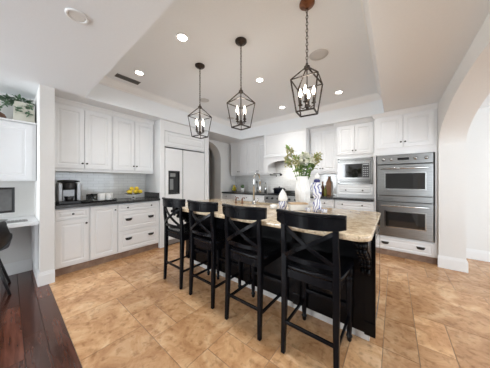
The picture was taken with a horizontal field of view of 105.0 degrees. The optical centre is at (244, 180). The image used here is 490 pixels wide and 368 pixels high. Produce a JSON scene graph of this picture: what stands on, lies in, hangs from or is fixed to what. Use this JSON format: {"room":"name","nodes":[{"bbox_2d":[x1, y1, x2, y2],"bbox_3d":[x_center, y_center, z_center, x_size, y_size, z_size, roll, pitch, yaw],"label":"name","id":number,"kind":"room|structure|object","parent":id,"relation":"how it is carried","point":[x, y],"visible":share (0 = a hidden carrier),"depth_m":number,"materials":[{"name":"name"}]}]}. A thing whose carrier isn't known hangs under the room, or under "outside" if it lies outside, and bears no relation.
{"room":"kitchen","nodes":[
{"label":"kitchen","id":0,"kind":"room"},
{"bbox_2d":[34,84,54,272],"bbox_3d":[-2.675,0.050,2.501,0.700,2.400,0.127,0,0,38],"label":"wall","id":1,"kind":"structure","parent":0,"point":[44,108],"depth_m":2.29,"materials":[{"name":"paint"}]},
{"bbox_2d":[33,266,54,286],"bbox_3d":[-2.673,1.171,2.490,0.715,0.158,0.144,0,0,38],"label":"baseboard","id":2,"kind":"structure","parent":1,"relation":"attached to","point":[47,277],"depth_m":2.27,"materials":[{"name":"paint"}]},
{"bbox_2d":[0,92,234,269],"bbox_3d":[-3.167,0.050,2.669,0.280,2.400,9.250,0,0,38],"label":"wall","id":3,"kind":"structure","parent":0,"point":[19,249],"depth_m":2.61,"materials":[{"name":"paint"}]},
{"bbox_2d":[0,120,35,180],"bbox_3d":[-3.251,-0.362,2.003,0.406,0.725,1.360,0,0,38],"label":"upper cabinet","id":4,"kind":"object","parent":3,"relation":"attached to","point":[17,140],"visible":1,"depth_m":2.31,"materials":[{"name":"paint"}]},
{"bbox_2d":[0,117,36,124],"bbox_3d":[-3.258,-0.736,2.009,0.393,0.020,1.362,0,0,38],"label":"shelf board","id":5,"kind":"object","parent":4,"relation":"on","point":[1,118],"visible":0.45,"depth_m":2.30,"materials":[{"name":"paint"}]},
{"bbox_2d":[0,93,34,122],"bbox_3d":[-2.960,-0.924,2.356,0.322,0.355,0.440,0,0,38],"label":"planter","id":6,"kind":"object","parent":5,"relation":"on","point":[23,111],"visible":0.99,"depth_m":2.38,"materials":[{"name":"beige ceramic"}]},
{"bbox_2d":[4,259,31,275],"bbox_3d":[-4.399,1.171,0.877,0.016,0.158,4.510,0,0,38],"label":"baseboard","id":7,"kind":"structure","parent":3,"relation":"attached to","point":[13,268],"depth_m":2.54,"materials":[{"name":"paint"}]},
{"bbox_2d":[55,96,112,172],"bbox_3d":[-2.532,-0.644,2.919,0.396,1.008,0.700,0,0,38],"label":"upper cabinet","id":8,"kind":"object","parent":3,"relation":"attached to","point":[83,132],"visible":0.87,"depth_m":2.80,"materials":[{"name":"paint"}]},
{"bbox_2d":[55,171,145,201],"bbox_3d":[-2.474,0.065,3.312,0.008,0.510,1.393,0,0,38],"label":"backsplash","id":9,"kind":"structure","parent":3,"relation":"attached to","point":[117,184],"depth_m":3.33,"materials":[{"name":"tile"}]},
{"bbox_2d":[112,111,154,173],"bbox_3d":[-2.100,-0.644,3.463,0.396,1.008,0.685,0,0,38],"label":"upper cabinet","id":10,"kind":"object","parent":3,"relation":"attached to","point":[132,136],"visible":0.98,"depth_m":3.32,"materials":[{"name":"paint"}]},
{"bbox_2d":[209,150,213,198],"bbox_3d":[-1.775,0.050,5.713,1.320,2.400,2.950,0,0,38],"label":"wall","id":11,"kind":"structure","parent":0,"point":[211,156],"depth_m":7.06,"materials":[{"name":"paint"}]},
{"bbox_2d":[0,0,489,150],"bbox_3d":[-0.299,-1.375,0.428,10.200,0.450,9.300,0,0,38],"label":"ceiling","id":12,"kind":"structure","parent":0,"point":[420,45],"depth_m":1.95,"materials":[{"name":"paint"}]},
{"bbox_2d":[64,8,88,23],"bbox_3d":[-1.169,-1.145,1.310,0.128,0.010,0.128,0,0,38],"label":"recessed light","id":13,"kind":"object","parent":12,"relation":"in","point":[75,15],"visible":1,"depth_m":1.30,"materials":[{"name":"paint"}]},
{"bbox_2d":[115,73,140,84],"bbox_3d":[-1.723,-1.496,2.769,0.110,0.008,0.310,0,0,38],"label":"ceiling vent","id":14,"kind":"object","parent":12,"relation":"in","point":[120,76],"visible":1,"depth_m":2.77,"materials":[{"name":"metal"}]},
{"bbox_2d":[134,70,143,75],"bbox_3d":[-1.461,-1.495,2.600,0.128,0.010,0.128,0,0,38],"label":"recessed light","id":15,"kind":"object","parent":12,"relation":"in","point":[138,72],"visible":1,"depth_m":2.59,"materials":[{"name":"paint"}]},
{"bbox_2d":[176,33,188,41],"bbox_3d":[-0.654,-1.495,1.960,0.128,0.010,0.128,0,0,38],"label":"recessed light","id":16,"kind":"object","parent":12,"relation":"in","point":[182,37],"visible":1,"depth_m":1.96,"materials":[{"name":"paint"}]},
{"bbox_2d":[188,63,211,138],"bbox_3d":[-0.585,-1.034,2.442,0.225,0.930,0.225,0,0,34],"label":"pendant lantern","id":17,"kind":"object","parent":12,"relation":"hanging from","point":[200,66],"visible":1,"depth_m":2.43,"materials":[{"name":"brown metal"}]},
{"bbox_2d":[201,98,209,102],"bbox_3d":[-0.759,-1.497,3.486,0.200,0.006,0.200,0,0,38],"label":"ceiling speaker","id":18,"kind":"object","parent":12,"relation":"attached to","point":[204,100],"visible":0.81,"depth_m":3.49,"materials":[{"name":"paint"}]},
{"bbox_2d":[99,0,381,128],"bbox_3d":[0.091,-1.452,2.901,3.200,0.095,3.340,0,0,38],"label":"trim","id":19,"kind":"structure","parent":12,"relation":"attached to","point":[106,81],"depth_m":3.33,"materials":[{"name":"paint"}]},
{"bbox_2d":[227,37,254,129],"bbox_3d":[-0.043,-1.034,2.014,0.225,0.930,0.225,0,0,45],"label":"pendant lantern","id":20,"kind":"object","parent":12,"relation":"hanging from","point":[240,41],"visible":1,"depth_m":2.01,"materials":[{"name":"brown metal"}]},
{"bbox_2d":[255,78,263,82],"bbox_3d":[0.218,-1.495,2.787,0.128,0.010,0.128,0,0,38],"label":"recessed light","id":21,"kind":"object","parent":12,"relation":"in","point":[259,80],"visible":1,"depth_m":2.79,"materials":[{"name":"paint"}]},
{"bbox_2d":[290,0,322,116],"bbox_3d":[0.522,-1.034,1.584,0.225,0.930,0.225,0,0,31],"label":"pendant lantern","id":22,"kind":"object","parent":12,"relation":"hanging from","point":[305,5],"visible":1,"depth_m":1.58,"materials":[{"name":"brown metal"}]},
{"bbox_2d":[308,48,328,60],"bbox_3d":[0.874,-1.497,2.229,0.230,0.006,0.230,0,0,38],"label":"ceiling speaker","id":23,"kind":"object","parent":12,"relation":"attached to","point":[318,54],"visible":1,"depth_m":2.22,"materials":[{"name":"paint"}]},
{"bbox_2d":[0,240,489,367],"bbox_3d":[-0.324,1.275,0.397,10.200,0.050,9.220,0,0,38],"label":"floor","id":24,"kind":"structure","parent":0,"point":[122,312],"depth_m":1.65,"materials":[{"name":"tile"}]},
{"bbox_2d":[0,221,12,294],"bbox_3d":[-2.868,0.847,2.018,0.449,0.814,0.468,0,0,38],"label":"desk chair","id":25,"kind":"object","parent":24,"relation":"on","point":[5,235],"visible":1,"depth_m":2.06,"materials":[{"name":"black plastic"}]},
{"bbox_2d":[0,215,38,268],"bbox_3d":[-3.273,0.868,1.785,0.648,0.765,1.732,0,0,38],"label":"desk","id":26,"kind":"object","parent":24,"relation":"on","point":[32,221],"visible":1,"depth_m":2.32,"materials":[{"name":"paint"}]},
{"bbox_2d":[0,187,14,221],"bbox_3d":[-3.029,0.281,2.219,0.308,0.405,0.272,0,0,-11],"label":"monitor","id":27,"kind":"object","parent":26,"relation":"on","point":[7,194],"visible":0.97,"depth_m":2.32,"materials":[{"name":"black plastic"}]},
{"bbox_2d":[1,219,27,222],"bbox_3d":[-2.771,0.477,2.171,0.130,0.014,0.340,0,0,38],"label":"keyboard","id":28,"kind":"object","parent":26,"relation":"on","point":[22,220],"visible":0.82,"depth_m":2.22,"materials":[{"name":"silver metal"}]},
{"bbox_2d":[55,206,88,276],"bbox_3d":[-2.553,0.806,2.722,0.606,0.888,0.365,0,0,38],"label":"base cabinet","id":29,"kind":"object","parent":24,"relation":"on","point":[71,224],"visible":0.84,"depth_m":2.55,"materials":[{"name":"paint"}]},
{"bbox_2d":[55,192,159,208],"bbox_3d":[-2.238,0.290,3.124,0.608,0.140,1.387,0,0,38],"label":"countertop","id":30,"kind":"structure","parent":29,"relation":"on","point":[149,196],"depth_m":2.96,"materials":[{"name":"stone"}]},
{"bbox_2d":[56,180,80,203],"bbox_3d":[-2.529,0.152,2.700,0.263,0.334,0.244,0,0,38],"label":"coffee maker","id":31,"kind":"object","parent":30,"relation":"on","point":[67,191],"visible":1,"depth_m":2.65,"materials":[{"name":"black plastic"}]},
{"bbox_2d":[65,196,73,200],"bbox_3d":[-2.491,0.251,2.669,0.098,0.064,0.100,0,0,38],"label":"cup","id":32,"kind":"object","parent":31,"relation":"on","point":[67,198],"depth_m":2.65,"materials":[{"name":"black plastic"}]},
{"bbox_2d":[81,198,117,202],"bbox_3d":[-2.312,0.303,2.975,0.270,0.033,0.473,0,0,38],"label":"serving tray","id":33,"kind":"object","parent":30,"relation":"on","point":[114,199],"visible":0.63,"depth_m":2.90,"materials":[{"name":"black plastic"}]},
{"bbox_2d":[86,194,94,200],"bbox_3d":[-2.332,0.257,2.847,0.118,0.112,0.100,0,0,-26],"label":"mug","id":34,"kind":"object","parent":33,"relation":"on","point":[89,197],"visible":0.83,"depth_m":2.81,"materials":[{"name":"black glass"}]},
{"bbox_2d":[97,194,106,200],"bbox_3d":[-2.256,0.257,2.967,0.100,0.112,0.118,0,0,36],"label":"mug","id":35,"kind":"object","parent":33,"relation":"on","point":[100,197],"visible":0.89,"depth_m":2.92,"materials":[{"name":"white ceramic"}]},
{"bbox_2d":[105,193,112,199],"bbox_3d":[-2.199,0.257,3.040,0.100,0.112,0.118,0,0,-28],"label":"mug","id":36,"kind":"object","parent":33,"relation":"on","point":[109,196],"visible":0.88,"depth_m":3.01,"materials":[{"name":"white ceramic"}]},
{"bbox_2d":[125,193,140,198],"bbox_3d":[-1.999,0.267,3.370,0.290,0.105,0.290,0,0,38],"label":"pedestal bowl","id":37,"kind":"object","parent":30,"relation":"on","point":[132,194],"visible":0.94,"depth_m":3.29,"materials":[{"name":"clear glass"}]},
{"bbox_2d":[89,204,116,266],"bbox_3d":[-2.332,0.806,3.001,0.606,0.888,0.345,0,0,38],"label":"base cabinet","id":38,"kind":"object","parent":24,"relation":"on","point":[102,218],"visible":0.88,"depth_m":2.82,"materials":[{"name":"paint"}]},
{"bbox_2d":[117,201,158,258],"bbox_3d":[-2.015,0.806,3.402,0.606,0.888,0.675,0,0,38],"label":"base cabinet","id":39,"kind":"object","parent":24,"relation":"on","point":[137,222],"visible":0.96,"depth_m":3.20,"materials":[{"name":"paint"}]},
{"bbox_2d":[146,119,208,247],"bbox_3d":[-1.438,0.051,4.127,0.580,2.398,1.170,0,0,38],"label":"refrigerator surround","id":40,"kind":"object","parent":24,"relation":"on","point":[166,134],"visible":0.58,"depth_m":3.65,"materials":[{"name":"paint"}]},
{"bbox_2d":[165,148,203,244],"bbox_3d":[-1.438,0.305,4.108,0.582,1.890,0.954,0,0,38],"label":"refrigerator","id":41,"kind":"object","parent":24,"relation":"on","point":[184,170],"visible":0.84,"depth_m":3.85,"materials":[{"name":"white plastic"}]},
{"bbox_2d":[162,197,209,289],"bbox_3d":[-0.770,0.727,2.431,0.464,1.046,0.530,0,0,38],"label":"bar stool","id":42,"kind":"object","parent":24,"relation":"on","point":[181,231],"visible":0.82,"depth_m":2.26,"materials":[{"name":"black wood"}]},
{"bbox_2d":[187,200,241,308],"bbox_3d":[-0.345,0.727,2.100,0.464,1.046,0.530,0,0,38],"label":"bar stool","id":43,"kind":"object","parent":24,"relation":"on","point":[213,239],"visible":0.85,"depth_m":1.95,"materials":[{"name":"black wood"}]},
{"bbox_2d":[222,193,241,199],"bbox_3d":[-0.213,0.806,5.567,0.740,0.888,0.634,0,0,38],"label":"base cabinet","id":44,"kind":"object","parent":24,"relation":"on","point":[224,195],"visible":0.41,"depth_m":5.34,"materials":[{"name":"paint"}]},
{"bbox_2d":[222,203,280,340],"bbox_3d":[0.087,0.727,1.736,0.464,1.046,0.530,0,0,38],"label":"bar stool","id":45,"kind":"object","parent":24,"relation":"on","point":[258,252],"visible":0.85,"depth_m":1.58,"materials":[{"name":"black wood"}]},
{"bbox_2d":[242,194,264,201],"bbox_3d":[0.375,0.806,5.102,0.750,0.888,0.634,0,0,38],"label":"base cabinet","id":46,"kind":"object","parent":24,"relation":"on","point":[247,197],"visible":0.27,"depth_m":4.88,"materials":[{"name":"paint"}]},
{"bbox_2d":[222,191,269,195],"bbox_3d":[0.086,0.340,5.333,1.500,0.040,0.616,0,0,38],"label":"countertop","id":47,"kind":"structure","parent":46,"relation":"on","point":[227,192],"depth_m":5.23,"materials":[{"name":"stone"}]},
{"bbox_2d":[231,185,236,191],"bbox_3d":[-0.331,0.224,5.749,0.164,0.190,0.164,0,0,38],"label":"jar","id":48,"kind":"object","parent":47,"relation":"on","point":[233,187],"visible":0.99,"depth_m":5.68,"materials":[{"name":"clear glass"}]},
{"bbox_2d":[171,199,380,340],"bbox_3d":[0.106,0.785,2.261,2.438,0.930,1.125,0,0,38],"label":"kitchen island","id":49,"kind":"object","parent":24,"relation":"on","point":[360,242],"visible":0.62,"depth_m":1.63,"materials":[{"name":"black paint"}]},
{"bbox_2d":[252,173,261,204],"bbox_3d":[0.191,0.100,2.586,0.126,0.438,0.200,0,0,38],"label":"faucet","id":50,"kind":"object","parent":49,"relation":"on","point":[255,174],"visible":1,"depth_m":2.54,"materials":[{"name":"metal"}]},
{"bbox_2d":[270,204,276,208],"bbox_3d":[0.330,0.296,2.163,0.090,0.045,0.090,0,0,38],"label":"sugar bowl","id":51,"kind":"object","parent":49,"relation":"on","point":[273,206],"visible":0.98,"depth_m":2.13,"materials":[{"name":"white ceramic"}]},
{"bbox_2d":[278,189,286,209],"bbox_3d":[0.427,0.203,2.124,0.104,0.232,0.104,0,0,38],"label":"ceramic jar","id":52,"kind":"object","parent":49,"relation":"on","point":[282,198],"visible":0.93,"depth_m":2.09,"materials":[{"name":"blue ceramic"}]},
{"bbox_2d":[288,202,307,210],"bbox_3d":[0.583,0.279,2.071,0.192,0.080,0.118,0,0,0],"label":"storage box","id":53,"kind":"object","parent":49,"relation":"on","point":[293,206],"visible":0.93,"depth_m":2.02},
{"bbox_2d":[295,176,309,205],"bbox_3d":[0.693,0.132,2.258,0.178,0.375,0.175,0,0,38],"label":"vase","id":54,"kind":"object","parent":49,"relation":"on","point":[302,188],"visible":0.81,"depth_m":2.19,"materials":[{"name":"white ceramic"}]},
{"bbox_2d":[284,156,296,178],"bbox_3d":[0.566,-0.028,2.295,0.200,0.575,0.119,0,0,-12],"label":"bloom","id":55,"kind":"object","parent":54,"relation":"in","point":[286,158],"visible":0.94,"depth_m":2.28,"materials":[{"name":"green plant"}]},
{"bbox_2d":[285,145,297,175],"bbox_3d":[0.567,-0.087,2.252,0.166,0.692,0.149,0,0,38],"label":"bloom","id":56,"kind":"object","parent":54,"relation":"in","point":[287,147],"visible":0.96,"depth_m":2.25,"materials":[{"name":"green plant"}]},
{"bbox_2d":[291,154,299,175],"bbox_3d":[0.612,-0.030,2.217,0.120,0.577,0.148,0,0,38],"label":"bloom","id":57,"kind":"object","parent":54,"relation":"in","point":[294,157],"visible":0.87,"depth_m":2.21,"materials":[{"name":"green plant"}]},
{"bbox_2d":[293,165,305,177],"bbox_3d":[0.649,0.028,2.259,0.141,0.462,0.150,0,0,-38],"label":"stem","id":58,"kind":"object","parent":54,"relation":"in","point":[296,169],"visible":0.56,"depth_m":2.25,"materials":[{"name":"green plant"}]},
{"bbox_2d":[301,163,312,175],"bbox_3d":[0.738,0.026,2.256,0.158,0.466,0.156,0,0,1],"label":"stem","id":59,"kind":"object","parent":54,"relation":"in","point":[307,170],"visible":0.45,"depth_m":2.25,"materials":[{"name":"green plant"}]},
{"bbox_2d":[307,163,316,177],"bbox_3d":[0.795,0.022,2.272,0.144,0.474,0.188,0,0,38],"label":"stem","id":60,"kind":"object","parent":54,"relation":"in","point":[313,168],"visible":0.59,"depth_m":2.27,"materials":[{"name":"green plant"}]},
{"bbox_2d":[308,153,320,175],"bbox_3d":[0.817,-0.040,2.258,0.170,0.598,0.143,0,0,38],"label":"bloom","id":61,"kind":"object","parent":54,"relation":"in","point":[315,155],"visible":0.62,"depth_m":2.22,"materials":[{"name":"green plant"}]},
{"bbox_2d":[308,152,322,179],"bbox_3d":[0.836,-0.050,2.287,0.220,0.618,0.128,0,0,17],"label":"bloom","id":62,"kind":"object","parent":54,"relation":"in","point":[316,152],"visible":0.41,"depth_m":2.27,"materials":[{"name":"green plant"}]},
{"bbox_2d":[310,173,321,211],"bbox_3d":[0.741,0.118,1.951,0.102,0.402,0.091,0,0,38],"label":"ceramic bottle","id":63,"kind":"object","parent":49,"relation":"on","point":[317,191],"visible":1,"depth_m":1.92,"materials":[{"name":"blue ceramic"}]},
{"bbox_2d":[264,191,295,203],"bbox_3d":[1.002,0.750,4.544,0.900,1.000,0.683,0,0,38],"label":"range","id":64,"kind":"object","parent":24,"relation":"on","point":[270,197],"visible":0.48,"depth_m":4.44,"materials":[{"name":"metal"}]},
{"bbox_2d":[273,186,285,193],"bbox_3d":[0.853,0.221,4.683,0.301,0.176,0.288,0,0,-4],"label":"stockpot","id":65,"kind":"object","parent":64,"relation":"on","point":[277,190],"visible":0.93,"depth_m":4.57,"materials":[{"name":"metal"}]},
{"bbox_2d":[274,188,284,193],"bbox_3d":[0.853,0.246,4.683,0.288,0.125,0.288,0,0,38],"label":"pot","id":66,"kind":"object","parent":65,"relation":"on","point":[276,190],"depth_m":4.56,"materials":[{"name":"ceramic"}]},
{"bbox_2d":[276,209,353,367],"bbox_3d":[0.532,0.727,1.404,0.464,1.046,0.530,0,0,38],"label":"bar stool","id":67,"kind":"object","parent":24,"relation":"on","point":[327,271],"visible":1,"depth_m":1.27,"materials":[{"name":"black wood"}]},
{"bbox_2d":[309,198,334,207],"bbox_3d":[1.658,0.806,4.085,0.655,0.888,0.634,0,0,38],"label":"base cabinet","id":68,"kind":"object","parent":24,"relation":"on","point":[328,203],"visible":0.24,"depth_m":3.75,"materials":[{"name":"paint"}]},
{"bbox_2d":[310,194,373,201],"bbox_3d":[1.905,0.340,3.891,1.303,0.040,0.616,0,0,38],"label":"countertop","id":69,"kind":"structure","parent":68,"relation":"on","point":[334,197],"depth_m":3.58,"materials":[{"name":"stone"}]},
{"bbox_2d":[326,176,331,194],"bbox_3d":[1.877,0.106,4.220,0.115,0.426,0.085,0,0,38],"label":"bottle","id":70,"kind":"object","parent":69,"relation":"on","point":[328,183],"visible":0.9,"depth_m":4.21,"materials":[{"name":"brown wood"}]},
{"bbox_2d":[333,117,373,198],"bbox_3d":[2.191,-0.414,3.756,0.678,1.468,0.472,0,0,38],"label":"cabinet","id":71,"kind":"object","parent":69,"relation":"on","point":[355,138],"visible":0.73,"depth_m":3.57,"materials":[{"name":"paint"}]},
{"bbox_2d":[338,157,372,183],"bbox_3d":[2.203,-0.190,3.731,0.576,0.496,0.416,0,0,38],"label":"microwave","id":72,"kind":"object","parent":71,"relation":"in","point":[350,170],"visible":0.98,"depth_m":3.56,"materials":[{"name":"silver metal"}]},
{"bbox_2d":[335,200,373,210],"bbox_3d":[2.167,0.806,3.681,0.633,0.888,0.634,0,0,38],"label":"base cabinet","id":73,"kind":"object","parent":24,"relation":"on","point":[340,204],"visible":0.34,"depth_m":3.44,"materials":[{"name":"paint"}]},
{"bbox_2d":[371,103,437,263],"bbox_3d":[2.700,0.051,3.254,0.825,2.398,0.627,0,0,38],"label":"tall cabinet","id":74,"kind":"object","parent":24,"relation":"on","point":[412,130],"visible":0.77,"depth_m":2.96,"materials":[{"name":"paint"}]},
{"bbox_2d":[377,152,432,241],"bbox_3d":[2.689,0.245,3.205,0.686,1.350,0.626,0,0,38],"label":"double oven","id":75,"kind":"object","parent":74,"relation":"in","point":[404,181],"visible":0.97,"depth_m":2.99,"materials":[{"name":"silver metal"}]},
{"bbox_2d":[294,157,305,170],"bbox_3d":[0.642,-0.013,2.215,0.149,0.544,0.138,0,0,38],"label":"flower","id":76,"kind":"object","parent":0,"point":[302,162],"visible":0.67,"depth_m":2.21,"materials":[{"name":"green plant"}]},
{"bbox_2d":[299,151,310,175],"bbox_3d":[0.699,-0.043,2.207,0.140,0.604,0.152,0,0,38],"label":"flower","id":77,"kind":"object","parent":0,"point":[304,154],"visible":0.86,"depth_m":2.19,"materials":[{"name":"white plant"}]},
{"bbox_2d":[304,156,314,173],"bbox_3d":[0.744,-0.024,2.202,0.158,0.567,0.129,0,0,20],"label":"flower","id":78,"kind":"object","parent":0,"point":[309,159],"visible":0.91,"depth_m":2.18,"materials":[{"name":"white plant"}]},
{"bbox_2d":[437,12,489,264],"bbox_3d":[1.699,0.050,1.110,0.265,2.400,5.650,0,0,38],"label":"wall","id":79,"kind":"structure","parent":0,"point":[469,86],"depth_m":2.58,"materials":[{"name":"paint"}]},
{"bbox_2d":[438,255,467,272],"bbox_3d":[2.925,1.165,2.651,0.291,0.170,0.021,0,0,38],"label":"baseboard","id":80,"kind":"structure","parent":79,"relation":"attached to","point":[446,262],"depth_m":2.64,"materials":[{"name":"paint"}]},
{"bbox_2d":[466,107,489,251],"bbox_3d":[5.035,0.050,2.026,3.825,2.400,0.170,0,0,38],"label":"wall","id":81,"kind":"structure","parent":0,"point":[478,136],"depth_m":2.98,"materials":[{"name":"paint"}]},
{"bbox_2d":[466,248,489,261],"bbox_3d":[4.901,1.171,2.014,3.620,0.158,0.016,0,0,38],"label":"baseboard","id":82,"kind":"structure","parent":81,"relation":"attached to","point":[474,254],"depth_m":2.97,"materials":[{"name":"paint"}]},
{"bbox_3d":[1.521,0.050,4.728,4.510,2.400,0.200,0,0,38],"label":"wall","id":83,"kind":"structure","parent":0,"visible":0},
{"bbox_2d":[230,140,247,175],"bbox_3d":[-0.089,-0.654,5.640,0.655,0.988,0.352,0,0,38],"label":"upper cabinet","id":84,"kind":"object","parent":83,"relation":"attached to","point":[239,150],"visible":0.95,"depth_m":5.51,"materials":[{"name":"paint"}]},
{"bbox_2d":[247,137,268,174],"bbox_3d":[0.436,-0.654,5.224,0.675,0.988,0.352,0,0,38],"label":"upper cabinet","id":85,"kind":"object","parent":83,"relation":"attached to","point":[255,146],"visible":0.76,"depth_m":5.14,"materials":[{"name":"paint"}]},
{"bbox_2d":[235,162,336,194],"bbox_3d":[0.904,-0.115,5.085,3.100,0.870,0.008,0,0,38],"label":"backsplash","id":86,"kind":"structure","parent":83,"relation":"attached to","point":[286,180],"depth_m":5.02,"materials":[{"name":"tile"}]},
{"bbox_2d":[263,128,309,173],"bbox_3d":[1.059,-0.669,4.597,1.076,0.958,0.561,0,0,38],"label":"range hood","id":87,"kind":"object","parent":83,"relation":"attached to","point":[275,144],"visible":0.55,"depth_m":4.41,"materials":[{"name":"paint"}]},
{"bbox_2d":[309,125,336,173],"bbox_3d":[1.773,-0.654,4.165,0.575,0.988,0.352,0,0,38],"label":"upper cabinet","id":88,"kind":"object","parent":83,"relation":"attached to","point":[323,140],"visible":0.85,"depth_m":4.03,"materials":[{"name":"paint"}]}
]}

